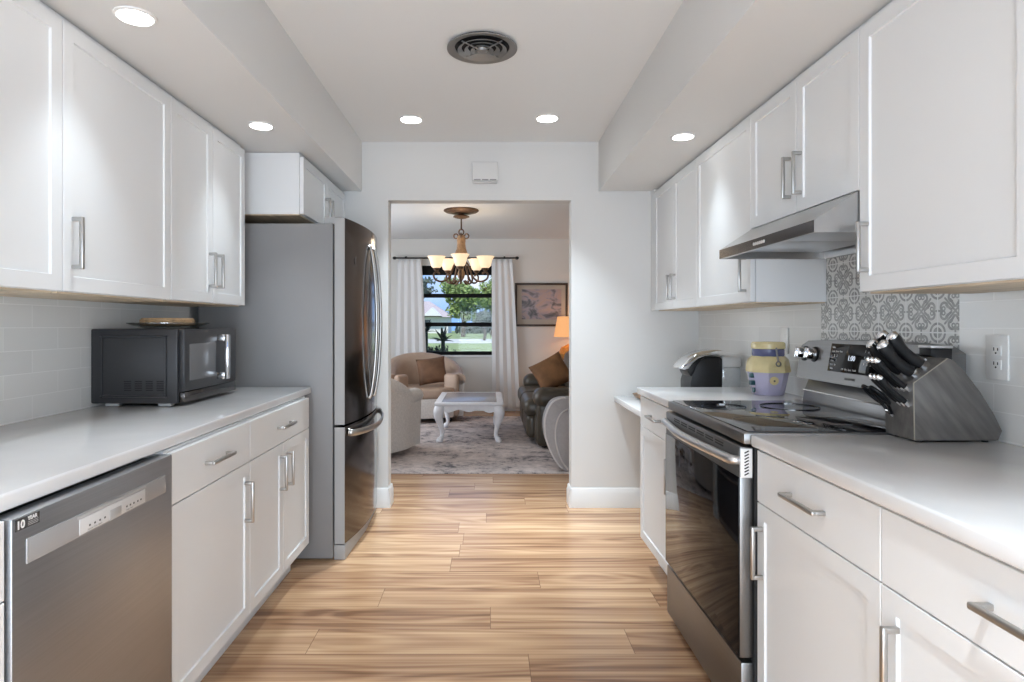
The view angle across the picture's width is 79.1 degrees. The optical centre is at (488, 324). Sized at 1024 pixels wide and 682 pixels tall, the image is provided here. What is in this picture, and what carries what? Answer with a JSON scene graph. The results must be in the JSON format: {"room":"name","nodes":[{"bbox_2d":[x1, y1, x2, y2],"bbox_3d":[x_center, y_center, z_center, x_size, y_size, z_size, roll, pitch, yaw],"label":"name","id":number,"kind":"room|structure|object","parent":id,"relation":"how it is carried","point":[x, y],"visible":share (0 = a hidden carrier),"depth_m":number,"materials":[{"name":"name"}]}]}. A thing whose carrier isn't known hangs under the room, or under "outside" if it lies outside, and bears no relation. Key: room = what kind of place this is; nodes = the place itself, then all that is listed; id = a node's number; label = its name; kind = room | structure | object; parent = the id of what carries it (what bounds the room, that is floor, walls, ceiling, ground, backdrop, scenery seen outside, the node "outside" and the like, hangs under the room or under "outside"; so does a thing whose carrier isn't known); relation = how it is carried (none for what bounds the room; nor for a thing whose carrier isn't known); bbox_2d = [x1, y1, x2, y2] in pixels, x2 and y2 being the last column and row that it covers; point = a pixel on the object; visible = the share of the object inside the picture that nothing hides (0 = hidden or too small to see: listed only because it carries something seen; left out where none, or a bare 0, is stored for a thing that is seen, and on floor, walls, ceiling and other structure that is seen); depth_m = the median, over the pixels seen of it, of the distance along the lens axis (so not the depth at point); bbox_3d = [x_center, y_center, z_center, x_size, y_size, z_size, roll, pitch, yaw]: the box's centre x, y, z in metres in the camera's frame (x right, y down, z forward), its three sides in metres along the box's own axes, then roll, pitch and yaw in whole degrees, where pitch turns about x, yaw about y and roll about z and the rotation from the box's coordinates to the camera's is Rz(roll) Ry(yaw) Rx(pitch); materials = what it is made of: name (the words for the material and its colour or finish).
{"room":"kitchen","nodes":[
{"label":"kitchen","id":0,"kind":"room"},
{"bbox_2d":[190,307,197,327],"bbox_3d":[-1.600,-0.003,1.120,0.100,2.440,6.040,0,0,0],"label":"wall","id":1,"kind":"structure","parent":0,"point":[193,310],"depth_m":3.27,"materials":[{"name":"white paint"}]},
{"bbox_2d":[0,0,61,292],"bbox_3d":[-1.374,-0.490,1.460,0.332,0.799,0.598,0,0,0],"label":"upper cabinet","id":2,"kind":"object","parent":1,"relation":"attached to","point":[30,30],"visible":1,"depth_m":1.64,"materials":[{"name":"white paint"}]},
{"bbox_2d":[0,12,170,300],"bbox_3d":[-1.357,-0.490,2.060,0.366,0.799,0.598,0,0,0],"label":"upper cabinet","id":3,"kind":"object","parent":1,"relation":"attached to","point":[116,121],"visible":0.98,"depth_m":2.00,"materials":[{"name":"white paint"}]},
{"bbox_2d":[0,296,189,425],"bbox_3d":[-1.546,0.107,0.650,0.008,0.500,5.100,0,0,0],"label":"tiled wall","id":4,"kind":"structure","parent":1,"relation":"attached to","point":[45,344],"depth_m":2.19,"materials":[{"name":"white tile"}]},
{"bbox_2d":[91,91,244,306],"bbox_3d":[-1.357,-0.490,2.718,0.366,0.799,0.714,0,0,0],"label":"upper cabinet","id":5,"kind":"object","parent":1,"relation":"attached to","point":[208,166],"visible":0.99,"depth_m":2.65,"materials":[{"name":"white paint"}]},
{"bbox_2d":[245,153,344,222],"bbox_3d":[-1.234,-0.730,3.667,0.627,0.321,0.933,0,0,0],"label":"upper cabinet","id":6,"kind":"object","parent":1,"relation":"attached to","point":[279,187],"visible":0.57,"depth_m":3.20,"materials":[{"name":"white paint"}]},
{"bbox_2d":[40,0,361,190],"bbox_3d":[-1.198,-1.058,1.120,0.705,0.330,6.040,0,0,0],"label":"soffit","id":7,"kind":"structure","parent":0,"point":[232,63],"depth_m":2.32,"materials":[{"name":"white paint"}]},
{"bbox_2d":[112,6,157,26],"bbox_3d":[-1.020,-0.888,1.790,0.116,0.008,0.116,0,0,0],"label":"recessed light","id":8,"kind":"object","parent":7,"relation":"attached to","point":[132,15],"visible":1,"depth_m":1.78,"materials":[{"name":"white plastic"}]},
{"bbox_2d":[247,121,274,129],"bbox_3d":[-1.016,-0.888,2.770,0.116,0.008,0.116,0,0,0],"label":"recessed light","id":9,"kind":"object","parent":7,"relation":"attached to","point":[260,125],"visible":1,"depth_m":2.75,"materials":[{"name":"white plastic"}]},
{"bbox_2d":[201,411,710,681],"bbox_3d":[-0.100,1.242,3.525,5.400,0.050,10.850,0,0,0],"label":"floor","id":10,"kind":"structure","parent":0,"point":[464,577],"depth_m":2.73,"materials":[{"name":"brown wood"}]},
{"bbox_2d":[0,521,3,681],"bbox_3d":[-1.198,0.784,0.781,0.684,0.863,0.720,0,0,0],"label":"base cabinet","id":11,"kind":"object","parent":10,"relation":"on","point":[1,522],"visible":1,"depth_m":1.14,"materials":[{"name":"white paint"}]},
{"bbox_2d":[0,387,310,512],"bbox_3d":[-1.224,0.334,1.788,0.631,0.034,2.775,0,0,0],"label":"countertop","id":12,"kind":"structure","parent":11,"relation":"on","point":[39,457],"depth_m":1.80,"materials":[{"name":"white stone"}]},
{"bbox_2d":[91,328,235,405],"bbox_3d":[-1.338,0.166,2.651,0.406,0.302,0.509,0,0,0],"label":"microwave","id":13,"kind":"object","parent":12,"relation":"on","point":[160,366],"visible":1,"depth_m":2.40,"materials":[{"name":"black metal"}]},
{"bbox_2d":[0,455,171,681],"bbox_3d":[-1.189,0.789,1.442,0.622,0.854,0.583,0,0,0],"label":"dishwasher","id":14,"kind":"object","parent":10,"relation":"on","point":[88,563],"visible":1,"depth_m":1.40,"materials":[{"name":"grey metal"}]},
{"bbox_2d":[144,420,253,681],"bbox_3d":[-1.198,0.784,2.026,0.684,0.863,0.574,0,0,0],"label":"base cabinet","id":15,"kind":"object","parent":10,"relation":"on","point":[211,482],"visible":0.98,"depth_m":2.00,"materials":[{"name":"white paint"}]},
{"bbox_2d":[225,396,308,650],"bbox_3d":[-1.198,0.784,2.695,0.684,0.863,0.759,0,0,0],"label":"base cabinet","id":16,"kind":"object","parent":10,"relation":"on","point":[279,435],"visible":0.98,"depth_m":2.63,"materials":[{"name":"white paint"}]},
{"bbox_2d":[198,217,383,559],"bbox_3d":[-1.070,0.326,3.660,0.860,1.781,0.924,0,0,0],"label":"refrigerator","id":17,"kind":"object","parent":10,"relation":"on","point":[308,317],"visible":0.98,"depth_m":3.20,"materials":[{"name":"grey paint"}]},
{"bbox_2d":[391,416,568,473],"bbox_3d":[-0.350,1.211,6.635,3.900,0.010,3.150,0,0,0],"label":"rug","id":18,"kind":"object","parent":10,"relation":"on","point":[468,446],"visible":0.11,"depth_m":5.87,"materials":[{"name":"grey carpet"}]},
{"bbox_2d":[391,378,422,452],"bbox_3d":[-1.221,0.788,5.872,1.040,0.834,0.980,0,0,22],"label":"tub chair","id":19,"kind":"object","parent":18,"relation":"on","point":[405,401],"visible":0.2,"depth_m":5.67,"materials":[{"name":"beige fabric"}]},
{"bbox_2d":[391,352,465,421],"bbox_3d":[-0.847,0.788,8.029,1.040,0.834,0.980,0,0,-14],"label":"tub chair","id":20,"kind":"object","parent":18,"relation":"on","point":[404,369],"visible":0.53,"depth_m":7.82,"materials":[{"name":"beige fabric"}]},
{"bbox_2d":[416,356,445,385],"bbox_3d":[-0.720,0.582,7.900,0.406,0.371,0.166,0,0,-14],"label":"throw cushion","id":21,"kind":"object","parent":20,"relation":"on","point":[432,370],"visible":0.94,"depth_m":7.84,"materials":[{"name":"brown fabric"}]},
{"bbox_2d":[408,383,453,398],"bbox_3d":[-0.825,0.843,7.941,0.716,0.125,0.798,0,0,-14],"label":"seat cushion","id":22,"kind":"object","parent":20,"relation":"on","point":[433,390],"depth_m":7.65,"materials":[{"name":"beige fabric"}]},
{"bbox_2d":[433,392,504,441],"bbox_3d":[-0.200,0.997,6.850,0.734,0.417,1.064,0,0,0],"label":"coffee table","id":23,"kind":"object","parent":18,"relation":"on","point":[447,402],"visible":1,"depth_m":6.37,"materials":[{"name":"white paint"}]},
{"bbox_2d":[518,351,568,446],"bbox_3d":[0.890,0.751,6.980,1.060,0.908,2.000,0,0,0],"label":"sofa","id":24,"kind":"object","parent":18,"relation":"on","point":[533,398],"visible":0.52,"depth_m":6.25,"materials":[{"name":"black leather"}]},
{"bbox_2d":[521,392,535,415],"bbox_3d":[0.730,0.842,6.615,0.740,0.190,0.730,0,0,0],"label":"seat cushion","id":25,"kind":"object","parent":24,"relation":"on","point":[528,405],"depth_m":6.28,"materials":[{"name":"black leather"}]},
{"bbox_2d":[518,386,565,402],"bbox_3d":[0.730,0.842,7.345,0.740,0.190,0.730,0,0,0],"label":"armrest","id":26,"kind":"object","parent":24,"relation":"on","point":[522,389],"depth_m":7.29,"materials":[{"name":"black leather"}]},
{"bbox_2d":[528,351,568,386],"bbox_3d":[0.665,0.505,6.550,0.478,0.450,0.235,0,0,0],"label":"throw pillow","id":27,"kind":"object","parent":24,"relation":"on","point":[552,371],"visible":0.88,"depth_m":6.49,"materials":[{"name":"orange fabric"}]},
{"bbox_2d":[564,351,568,386],"bbox_3d":[1.100,0.547,7.345,0.360,0.500,0.730,0,0,0],"label":"cushion","id":28,"kind":"object","parent":24,"relation":"on","point":[566,357],"depth_m":7.33,"materials":[{"name":"fabric"}]},
{"bbox_2d":[542,396,568,470],"bbox_3d":[1.011,0.770,5.503,1.117,0.866,0.873,0,0,0],"label":"armchair","id":29,"kind":"object","parent":18,"relation":"on","point":[555,422],"visible":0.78,"depth_m":5.07,"materials":[{"name":"fabric"}]},
{"bbox_2d":[640,396,671,574],"bbox_3d":[1.070,0.784,2.869,0.658,0.863,0.591,0,0,0],"label":"base cabinet","id":30,"kind":"object","parent":10,"relation":"on","point":[652,430],"visible":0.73,"depth_m":2.93,"materials":[{"name":"white paint"}]},
{"bbox_2d":[637,387,802,406],"bbox_3d":[1.078,0.334,2.870,0.640,0.034,0.600,0,0,0],"label":"countertop","id":31,"kind":"structure","parent":30,"relation":"on","point":[661,395],"depth_m":2.83,"materials":[{"name":"white stone"}]},
{"bbox_2d":[746,341,790,395],"bbox_3d":[1.273,0.196,2.826,0.181,0.241,0.184,0,0,0],"label":"cookie jar","id":32,"kind":"object","parent":31,"relation":"on","point":[768,368],"visible":1,"depth_m":2.77,"materials":[{"name":"purple ceramic"}]},
{"bbox_2d":[770,377,778,384],"bbox_3d":[1.264,0.247,2.743,0.038,0.038,0.011,0,0,0],"label":"flower","id":33,"kind":"object","parent":32,"relation":"on","point":[773,380],"depth_m":2.74,"materials":[{"name":"yellow ceramic"}]},
{"bbox_2d":[662,340,965,681],"bbox_3d":[1.036,0.635,2.182,0.722,1.162,0.764,0,0,0],"label":"range","id":34,"kind":"object","parent":10,"relation":"on","point":[711,458],"visible":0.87,"depth_m":2.09,"materials":[{"name":"grey metal"}]},
{"bbox_2d":[668,400,892,443],"bbox_3d":[1.066,0.328,2.183,0.648,0.037,0.763,0,0,0],"label":"cooktop","id":35,"kind":"object","parent":34,"relation":"in","point":[728,421],"depth_m":2.08,"materials":[{"name":"black glass"}]},
{"bbox_2d":[750,450,884,681],"bbox_3d":[1.070,0.784,1.508,0.658,0.863,0.563,0,0,0],"label":"base cabinet","id":36,"kind":"object","parent":10,"relation":"on","point":[818,577],"visible":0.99,"depth_m":1.48,"materials":[{"name":"white paint"}]},
{"bbox_2d":[879,508,1023,681],"bbox_3d":[1.070,0.784,0.838,0.658,0.863,0.773,0,0,0],"label":"base cabinet","id":37,"kind":"object","parent":10,"relation":"on","point":[953,611],"visible":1,"depth_m":1.06,"materials":[{"name":"white paint"}]},
{"bbox_2d":[751,435,1023,570],"bbox_3d":[1.078,0.334,1.107,0.640,0.034,1.373,0,0,0],"label":"countertop","id":38,"kind":"structure","parent":37,"relation":"on","point":[969,492],"depth_m":1.31,"materials":[{"name":"white stone"}]},
{"bbox_2d":[885,356,1001,441],"bbox_3d":[1.262,0.203,1.728,0.241,0.228,0.123,0,0,0],"label":"knife block","id":39,"kind":"object","parent":38,"relation":"on","point":[945,402],"visible":0.89,"depth_m":1.67,"materials":[{"name":"grey wood"}]},
{"bbox_2d":[861,384,894,415],"bbox_3d":[1.106,0.214,1.752,0.082,0.090,0.074,0,0,0],"label":"scissors","id":40,"kind":"object","parent":39,"relation":"hanging from","point":[873,392],"visible":1,"depth_m":1.75,"materials":[{"name":"black plastic"}]},
{"bbox_2d":[866,357,900,390],"bbox_3d":[1.097,0.135,1.717,0.103,0.096,0.012,0,0,0],"label":"steak knife","id":41,"kind":"object","parent":39,"relation":"in","point":[867,358],"visible":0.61,"depth_m":1.71,"materials":[{"name":"black plastic"}]},
{"bbox_2d":[866,338,903,375],"bbox_3d":[1.122,0.092,1.742,0.119,0.110,0.026,0,0,0],"label":"kitchen knife","id":42,"kind":"object","parent":39,"relation":"in","point":[871,345],"visible":0.59,"depth_m":1.73,"materials":[{"name":"black plastic"}]},
{"bbox_2d":[868,373,901,404],"bbox_3d":[1.100,0.178,1.717,0.097,0.090,0.012,0,0,0],"label":"steak knife","id":43,"kind":"object","parent":39,"relation":"in","point":[870,374],"visible":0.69,"depth_m":1.71,"materials":[{"name":"black plastic"}]},
{"bbox_2d":[869,357,905,391],"bbox_3d":[1.097,0.135,1.700,0.103,0.096,0.012,0,0,0],"label":"steak knife","id":44,"kind":"object","parent":39,"relation":"in","point":[871,358],"visible":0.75,"depth_m":1.70,"materials":[{"name":"black plastic"}]},
{"bbox_2d":[872,374,905,405],"bbox_3d":[1.100,0.178,1.700,0.097,0.090,0.012,0,0,0],"label":"steak knife","id":45,"kind":"object","parent":39,"relation":"in","point":[873,375],"visible":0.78,"depth_m":1.70,"materials":[{"name":"black plastic"}]},
{"bbox_2d":[873,357,910,391],"bbox_3d":[1.097,0.135,1.683,0.103,0.096,0.012,0,0,0],"label":"steak knife","id":46,"kind":"object","parent":39,"relation":"in","point":[878,362],"visible":1,"depth_m":1.68,"materials":[{"name":"black plastic"}]},
{"bbox_2d":[876,374,910,406],"bbox_3d":[1.100,0.178,1.683,0.097,0.090,0.012,0,0,0],"label":"steak knife","id":47,"kind":"object","parent":39,"relation":"in","point":[880,378],"visible":1,"depth_m":1.68,"materials":[{"name":"black plastic"}]},
{"bbox_2d":[876,330,913,366],"bbox_3d":[1.155,0.068,1.750,0.119,0.110,0.026,0,0,0],"label":"kitchen knife","id":48,"kind":"object","parent":39,"relation":"in","point":[882,334],"visible":0.36,"depth_m":1.74,"materials":[{"name":"black plastic"}]},
{"bbox_2d":[877,339,920,377],"bbox_3d":[1.120,0.094,1.692,0.119,0.110,0.026,0,0,0],"label":"kitchen knife","id":49,"kind":"object","parent":39,"relation":"in","point":[884,347],"visible":1,"depth_m":1.68,"materials":[{"name":"black plastic"}]},
{"bbox_2d":[886,331,930,369],"bbox_3d":[1.152,0.071,1.700,0.119,0.110,0.026,0,0,0],"label":"kitchen knife","id":50,"kind":"object","parent":39,"relation":"in","point":[893,337],"visible":0.98,"depth_m":1.69,"materials":[{"name":"black plastic"}]},
{"bbox_2d":[918,345,952,359],"bbox_3d":[1.270,0.100,1.762,0.064,0.086,0.052,0,0,0],"label":"tool","id":51,"kind":"object","parent":39,"relation":"in","point":[939,351],"visible":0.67,"depth_m":1.74,"materials":[{"name":"black plastic"}]},
{"bbox_3d":[1.220,0.904,8.400,0.490,0.624,0.490,0,0,0],"label":"side table","id":52,"kind":"object","parent":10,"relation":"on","visible":0},
{"bbox_2d":[554,316,568,336],"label":"table lamp","id":53,"kind":"object","parent":52,"relation":"on","point":[562,327],"depth_m":8.21,"materials":[{"name":"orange fabric"}]},
{"bbox_2d":[264,0,683,141],"bbox_3d":[-0.070,-1.263,1.120,2.960,0.080,6.040,0,0,0],"label":"ceiling","id":54,"kind":"structure","parent":0,"point":[381,62],"depth_m":2.91,"materials":[{"name":"white paint"}]},
{"bbox_2d":[399,115,422,123],"bbox_3d":[-0.460,-1.218,3.680,0.142,0.008,0.142,0,0,0],"label":"recessed light","id":55,"kind":"object","parent":54,"relation":"in","point":[412,119],"visible":1,"depth_m":3.67,"materials":[{"name":"white plastic"}]},
{"bbox_2d":[447,31,516,63],"bbox_3d":[-0.028,-1.210,2.720,0.308,0.026,0.308,0,0,0],"label":"ceiling vent","id":56,"kind":"object","parent":54,"relation":"in","point":[478,47],"visible":1,"depth_m":2.71,"materials":[{"name":"black plastic"}]},
{"bbox_2d":[535,114,558,121],"bbox_3d":[0.347,-1.218,3.660,0.142,0.008,0.142,0,0,0],"label":"recessed light","id":57,"kind":"object","parent":54,"relation":"in","point":[544,117],"visible":1,"depth_m":3.65,"materials":[{"name":"white plastic"}]},
{"bbox_2d":[391,239,568,391],"bbox_3d":[-0.150,-0.053,8.875,5.100,2.540,0.150,0,0,0],"label":"wall","id":58,"kind":"structure","parent":0,"point":[540,260],"depth_m":8.80,"materials":[{"name":"white paint"}]},
{"bbox_2d":[393,256,518,259],"bbox_3d":[-0.460,-0.928,8.743,1.780,0.090,0.111,0,0,0],"label":"curtain rod","id":59,"kind":"object","parent":58,"relation":"attached to","point":[394,257],"visible":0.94,"depth_m":8.70,"materials":[{"name":"black metal"}]},
{"bbox_2d":[395,259,425,356],"bbox_3d":[-1.087,0.127,8.698,0.492,2.110,0.041,0,0,0],"label":"curtain","id":60,"kind":"object","parent":59,"relation":"hanging from","point":[410,337],"visible":0.62,"depth_m":8.70,"materials":[{"name":"white fabric"}]},
{"bbox_2d":[492,259,519,408],"bbox_3d":[0.245,0.128,8.699,0.400,2.110,0.040,0,0,0],"label":"curtain","id":61,"kind":"object","parent":59,"relation":"hanging from","point":[505,372],"visible":0.94,"depth_m":8.70,"materials":[{"name":"white fabric"}]},
{"bbox_2d":[422,266,491,356],"bbox_3d":[-0.460,-0.196,8.830,1.420,1.295,0.120,0,0,0],"label":"window","id":62,"kind":"structure","parent":58,"relation":"in","point":[426,270],"depth_m":8.83,"materials":[{"name":"black metal"}]},
{"bbox_2d":[475,409,519,410],"bbox_3d":[-0.150,1.152,8.793,4.900,0.130,0.015,0,0,0],"label":"baseboard","id":63,"kind":"structure","parent":58,"relation":"attached to","point":[504,409],"depth_m":8.79,"materials":[{"name":"white paint"}]},
{"bbox_2d":[515,283,567,325],"bbox_3d":[0.749,-0.287,8.784,0.746,0.615,0.029,0,0,0],"label":"framed picture","id":64,"kind":"object","parent":58,"relation":"attached to","point":[536,304],"visible":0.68,"depth_m":8.78,"materials":[{"name":"beige paper"}]},
{"bbox_2d":[522,289,560,318],"bbox_3d":[0.751,-0.292,8.785,0.561,0.425,0.002,0,0,0],"label":"print","id":65,"kind":"object","parent":64,"relation":"attached to","point":[536,303],"depth_m":8.78},
{"bbox_2d":[391,204,568,238],"bbox_3d":[-0.150,-1.263,6.527,5.100,0.080,4.545,0,0,0],"label":"ceiling","id":66,"kind":"structure","parent":0,"point":[408,221],"depth_m":7.40,"materials":[{"name":"white paint"}]},
{"bbox_2d":[427,207,493,284],"bbox_3d":[-0.266,-0.825,6.592,0.680,0.794,0.705,0,0,18],"label":"chandelier","id":67,"kind":"object","parent":66,"relation":"hanging from","point":[483,262],"visible":1,"depth_m":6.54,"materials":[{"name":"brown metal"}]},
{"bbox_2d":[342,142,698,487],"bbox_3d":[-0.120,-0.033,4.197,5.460,2.500,0.115,0,0,0],"label":"wall","id":68,"kind":"structure","parent":0,"point":[618,345],"depth_m":4.14,"materials":[{"name":"white paint"}]},
{"bbox_2d":[376,483,393,507],"bbox_3d":[-0.727,1.152,4.197,0.146,0.130,0.146,0,0,0],"label":"baseboard","id":69,"kind":"structure","parent":68,"relation":"attached to","point":[385,496],"depth_m":4.12,"materials":[{"name":"white paint"}]},
{"bbox_2d":[472,162,497,183],"bbox_3d":[-0.023,-1.013,4.123,0.170,0.140,0.032,0,0,0],"label":"door chime","id":70,"kind":"object","parent":68,"relation":"attached to","point":[482,172],"visible":1,"depth_m":4.11,"materials":[{"name":"white paint"}]},
{"bbox_2d":[567,483,639,507],"bbox_3d":[0.969,1.152,4.197,0.862,0.130,0.146,0,0,0],"label":"baseboard","id":71,"kind":"structure","parent":68,"relation":"attached to","point":[576,497],"depth_m":4.12,"materials":[{"name":"white paint"}]},
{"bbox_2d":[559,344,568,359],"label":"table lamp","id":72,"kind":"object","parent":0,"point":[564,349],"depth_m":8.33,"materials":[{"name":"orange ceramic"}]},
{"bbox_2d":[599,0,891,190],"bbox_3d":[1.073,-1.058,1.120,0.675,0.330,6.040,0,0,0],"label":"soffit","id":73,"kind":"structure","parent":0,"point":[715,63],"depth_m":2.34,"materials":[{"name":"white paint"}]},
{"bbox_2d":[670,132,695,140],"bbox_3d":[0.919,-0.888,2.930,0.116,0.008,0.116,0,0,0],"label":"recessed light","id":74,"kind":"object","parent":73,"relation":"attached to","point":[685,135],"visible":1,"depth_m":2.91,"materials":[{"name":"white plastic"}]},
{"bbox_3d":[1.460,-0.003,1.120,0.100,2.440,6.040,0,0,0],"label":"wall","id":75,"kind":"structure","parent":0,"visible":0},
{"bbox_2d":[614,396,639,416],"bbox_3d":[1.122,0.493,3.659,0.568,0.038,0.957,0,0,0],"label":"desk","id":76,"kind":"object","parent":75,"relation":"attached to","point":[631,403],"visible":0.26,"depth_m":3.84,"materials":[{"name":"white stone"}]},
{"bbox_2d":[632,393,641,398],"bbox_3d":[1.005,0.456,3.960,0.170,0.034,0.170,0,0,0],"label":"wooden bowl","id":77,"kind":"object","parent":76,"relation":"on","point":[636,395],"visible":0.18,"depth_m":3.93,"materials":[{"name":"brown wood"}]},
{"bbox_2d":[672,349,740,386],"bbox_3d":[1.199,0.304,3.450,0.358,0.338,0.180,0,0,0],"label":"coffee maker","id":78,"kind":"object","parent":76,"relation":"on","point":[703,367],"visible":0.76,"depth_m":3.37,"materials":[{"name":"black plastic"}]},
{"bbox_2d":[651,189,658,310],"bbox_3d":[1.246,-0.493,4.100,0.323,0.796,0.076,0,0,0],"label":"trim","id":79,"kind":"structure","parent":75,"relation":"attached to","point":[654,190],"depth_m":4.10,"materials":[{"name":"white paint"}]},
{"bbox_2d":[719,191,859,258],"bbox_3d":[1.174,-0.333,2.191,0.448,0.121,0.745,0,0,0],"label":"range hood","id":80,"kind":"object","parent":75,"relation":"attached to","point":[826,230],"visible":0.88,"depth_m":2.14,"materials":[{"name":"metal"}]},
{"bbox_2d":[699,254,1023,446],"bbox_3d":[1.405,-0.008,1.119,0.009,1.050,6.039,0,0,0],"label":"tiled wall","id":81,"kind":"structure","parent":75,"relation":"attached to","point":[733,331],"depth_m":2.18,"materials":[{"name":"white tile"}]},
{"bbox_2d":[654,155,742,310],"bbox_3d":[1.230,-0.490,3.648,0.357,0.799,0.821,0,0,0],"label":"upper cabinet","id":82,"kind":"object","parent":81,"relation":"attached to","point":[675,201],"visible":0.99,"depth_m":3.59,"materials":[{"name":"white paint"}]},
{"bbox_2d":[697,110,825,307],"bbox_3d":[1.225,-0.490,2.901,0.348,0.799,0.669,0,0,0],"label":"upper cabinet","id":83,"kind":"object","parent":81,"relation":"attached to","point":[724,169],"visible":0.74,"depth_m":2.76,"materials":[{"name":"white paint"}]},
{"bbox_2d":[780,328,788,353],"bbox_3d":[1.397,0.075,2.930,0.010,0.124,0.074,0,0,0],"label":"wall switch","id":84,"kind":"object","parent":81,"relation":"attached to","point":[784,332],"visible":0.66,"depth_m":2.91,"materials":[{"name":"white plastic"}]},
{"bbox_2d":[751,21,866,228],"bbox_3d":[1.225,-0.643,2.191,0.348,0.494,0.749,0,0,0],"label":"upper cabinet","id":85,"kind":"object","parent":81,"relation":"attached to","point":[805,138],"visible":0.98,"depth_m":2.10,"materials":[{"name":"white paint"}]},
{"bbox_2d":[855,0,1023,293],"bbox_3d":[1.225,-0.490,1.228,0.348,0.799,1.173,0,0,0],"label":"upper cabinet","id":86,"kind":"object","parent":81,"relation":"attached to","point":[942,81],"visible":1,"depth_m":1.49,"materials":[{"name":"white paint"}]},
{"bbox_2d":[986,335,1009,380],"bbox_3d":[1.397,0.089,1.702,0.010,0.124,0.074,0,0,0],"label":"wall outlet","id":87,"kind":"object","parent":81,"relation":"attached to","point":[997,346],"visible":1,"depth_m":1.70,"materials":[{"name":"white plastic"}]},
{"bbox_2d":[991,359,1001,369],"bbox_3d":[1.394,0.108,1.702,0.003,0.028,0.034,0,0,0],"label":"socket","id":88,"kind":"object","parent":87,"relation":"attached to","point":[996,364],"depth_m":1.70,"materials":[{"name":"white plastic"}]},
{"bbox_2d":[991,345,1001,355],"bbox_3d":[1.394,0.070,1.702,0.003,0.028,0.034,0,0,0],"label":"socket","id":89,"kind":"object","parent":87,"relation":"attached to","point":[996,350],"depth_m":1.70,"materials":[{"name":"white plastic"}]},
{"label":"outside","id":90,"kind":"structure","parent":0,"visible":0},
{"bbox_2d":[428,331,491,350],"bbox_3d":[0.000,1.302,74.480,120.000,0.070,131.040,0,0,0],"label":"lawn","id":91,"kind":"structure","parent":90,"point":[456,346],"depth_m":40.29,"materials":[{"name":"green plant"}]},
{"bbox_2d":[423,276,437,293],"bbox_3d":[-6.280,-1.652,58.005,3.163,5.893,2.190,0,0,0],"label":"oak tree","id":92,"kind":"object","parent":91,"relation":"on","point":[426,290],"visible":0.21,"depth_m":57.89,"materials":[{"name":"grey plant"}]},
{"bbox_2d":[425,319,435,350],"bbox_3d":[-0.991,0.596,9.333,0.330,1.362,0.406,0,0,13],"label":"bromeliad","id":93,"kind":"object","parent":91,"relation":"on","point":[427,329],"visible":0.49,"depth_m":9.30,"materials":[{"name":"green plant"}]},
{"bbox_2d":[424,301,451,332],"bbox_3d":[-10.350,-1.258,99.100,9.700,5.050,11.200,0,0,0],"label":"house","id":94,"kind":"structure","parent":91,"relation":"on","point":[433,312],"depth_m":95.00,"materials":[{"name":"white paint"}]},
{"bbox_2d":[428,345,455,350],"bbox_3d":[-0.494,0.802,9.949,1.389,0.990,0.649,0,0,0],"label":"shrub","id":95,"kind":"object","parent":91,"relation":"on","point":[437,348],"visible":0.03,"depth_m":9.93,"materials":[{"name":"green plant"}]},
{"bbox_2d":[433,327,453,350],"bbox_3d":[-0.686,0.644,9.335,0.364,1.265,0.296,0,0,26],"label":"agave plant","id":96,"kind":"object","parent":91,"relation":"on","point":[443,337],"visible":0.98,"depth_m":9.30,"materials":[{"name":"green plant"}]},
{"bbox_2d":[439,277,486,336],"bbox_3d":[-2.739,-1.961,65.978,5.148,6.516,3.333,0,0,0],"label":"oak tree","id":97,"kind":"object","parent":91,"relation":"on","point":[461,307],"visible":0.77,"depth_m":65.50,"materials":[{"name":"green plant"}]},
{"bbox_2d":[455,326,489,333],"bbox_3d":[-1.470,0.529,90.010,6.970,1.902,1.991,0,0,0],"label":"hedge","id":98,"kind":"object","parent":91,"relation":"on","point":[469,329],"visible":0.52,"depth_m":89.64,"materials":[{"name":"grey plant"}]},
{"bbox_2d":[472,310,491,340],"bbox_3d":[-0.401,0.039,50.032,1.915,2.522,1.474,0,0,0],"label":"bushy tree","id":99,"kind":"object","parent":91,"relation":"on","point":[483,316],"visible":0.69,"depth_m":49.73,"materials":[{"name":"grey plant"}]},
{"bbox_2d":[478,275,491,335],"bbox_3d":[0.360,-2.429,73.949,3.612,7.453,3.186,0,0,0],"label":"oak tree","id":100,"kind":"object","parent":91,"relation":"on","point":[486,290],"visible":0.29,"depth_m":73.54,"materials":[{"name":"green plant"}]},
{"bbox_3d":[-1.340,0.003,2.600,0.312,0.024,0.312,0,0,0],"label":"glass plate","id":101,"kind":"object","parent":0,"visible":0},
{"bbox_2d":[139,318,194,325],"bbox_3d":[-1.345,-0.012,2.600,0.209,0.033,0.209,0,0,0],"label":"trivet","id":102,"kind":"object","parent":101,"relation":"on","point":[143,321],"visible":1,"depth_m":2.52,"materials":[{"name":"beige wood"}]},
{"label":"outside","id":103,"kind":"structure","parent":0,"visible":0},
{"bbox_2d":[428,339,491,342],"bbox_3d":[0.000,1.262,49.500,120.000,0.010,13.000,0,0,0],"label":"road","id":104,"kind":"structure","parent":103,"point":[429,340],"depth_m":47.24,"materials":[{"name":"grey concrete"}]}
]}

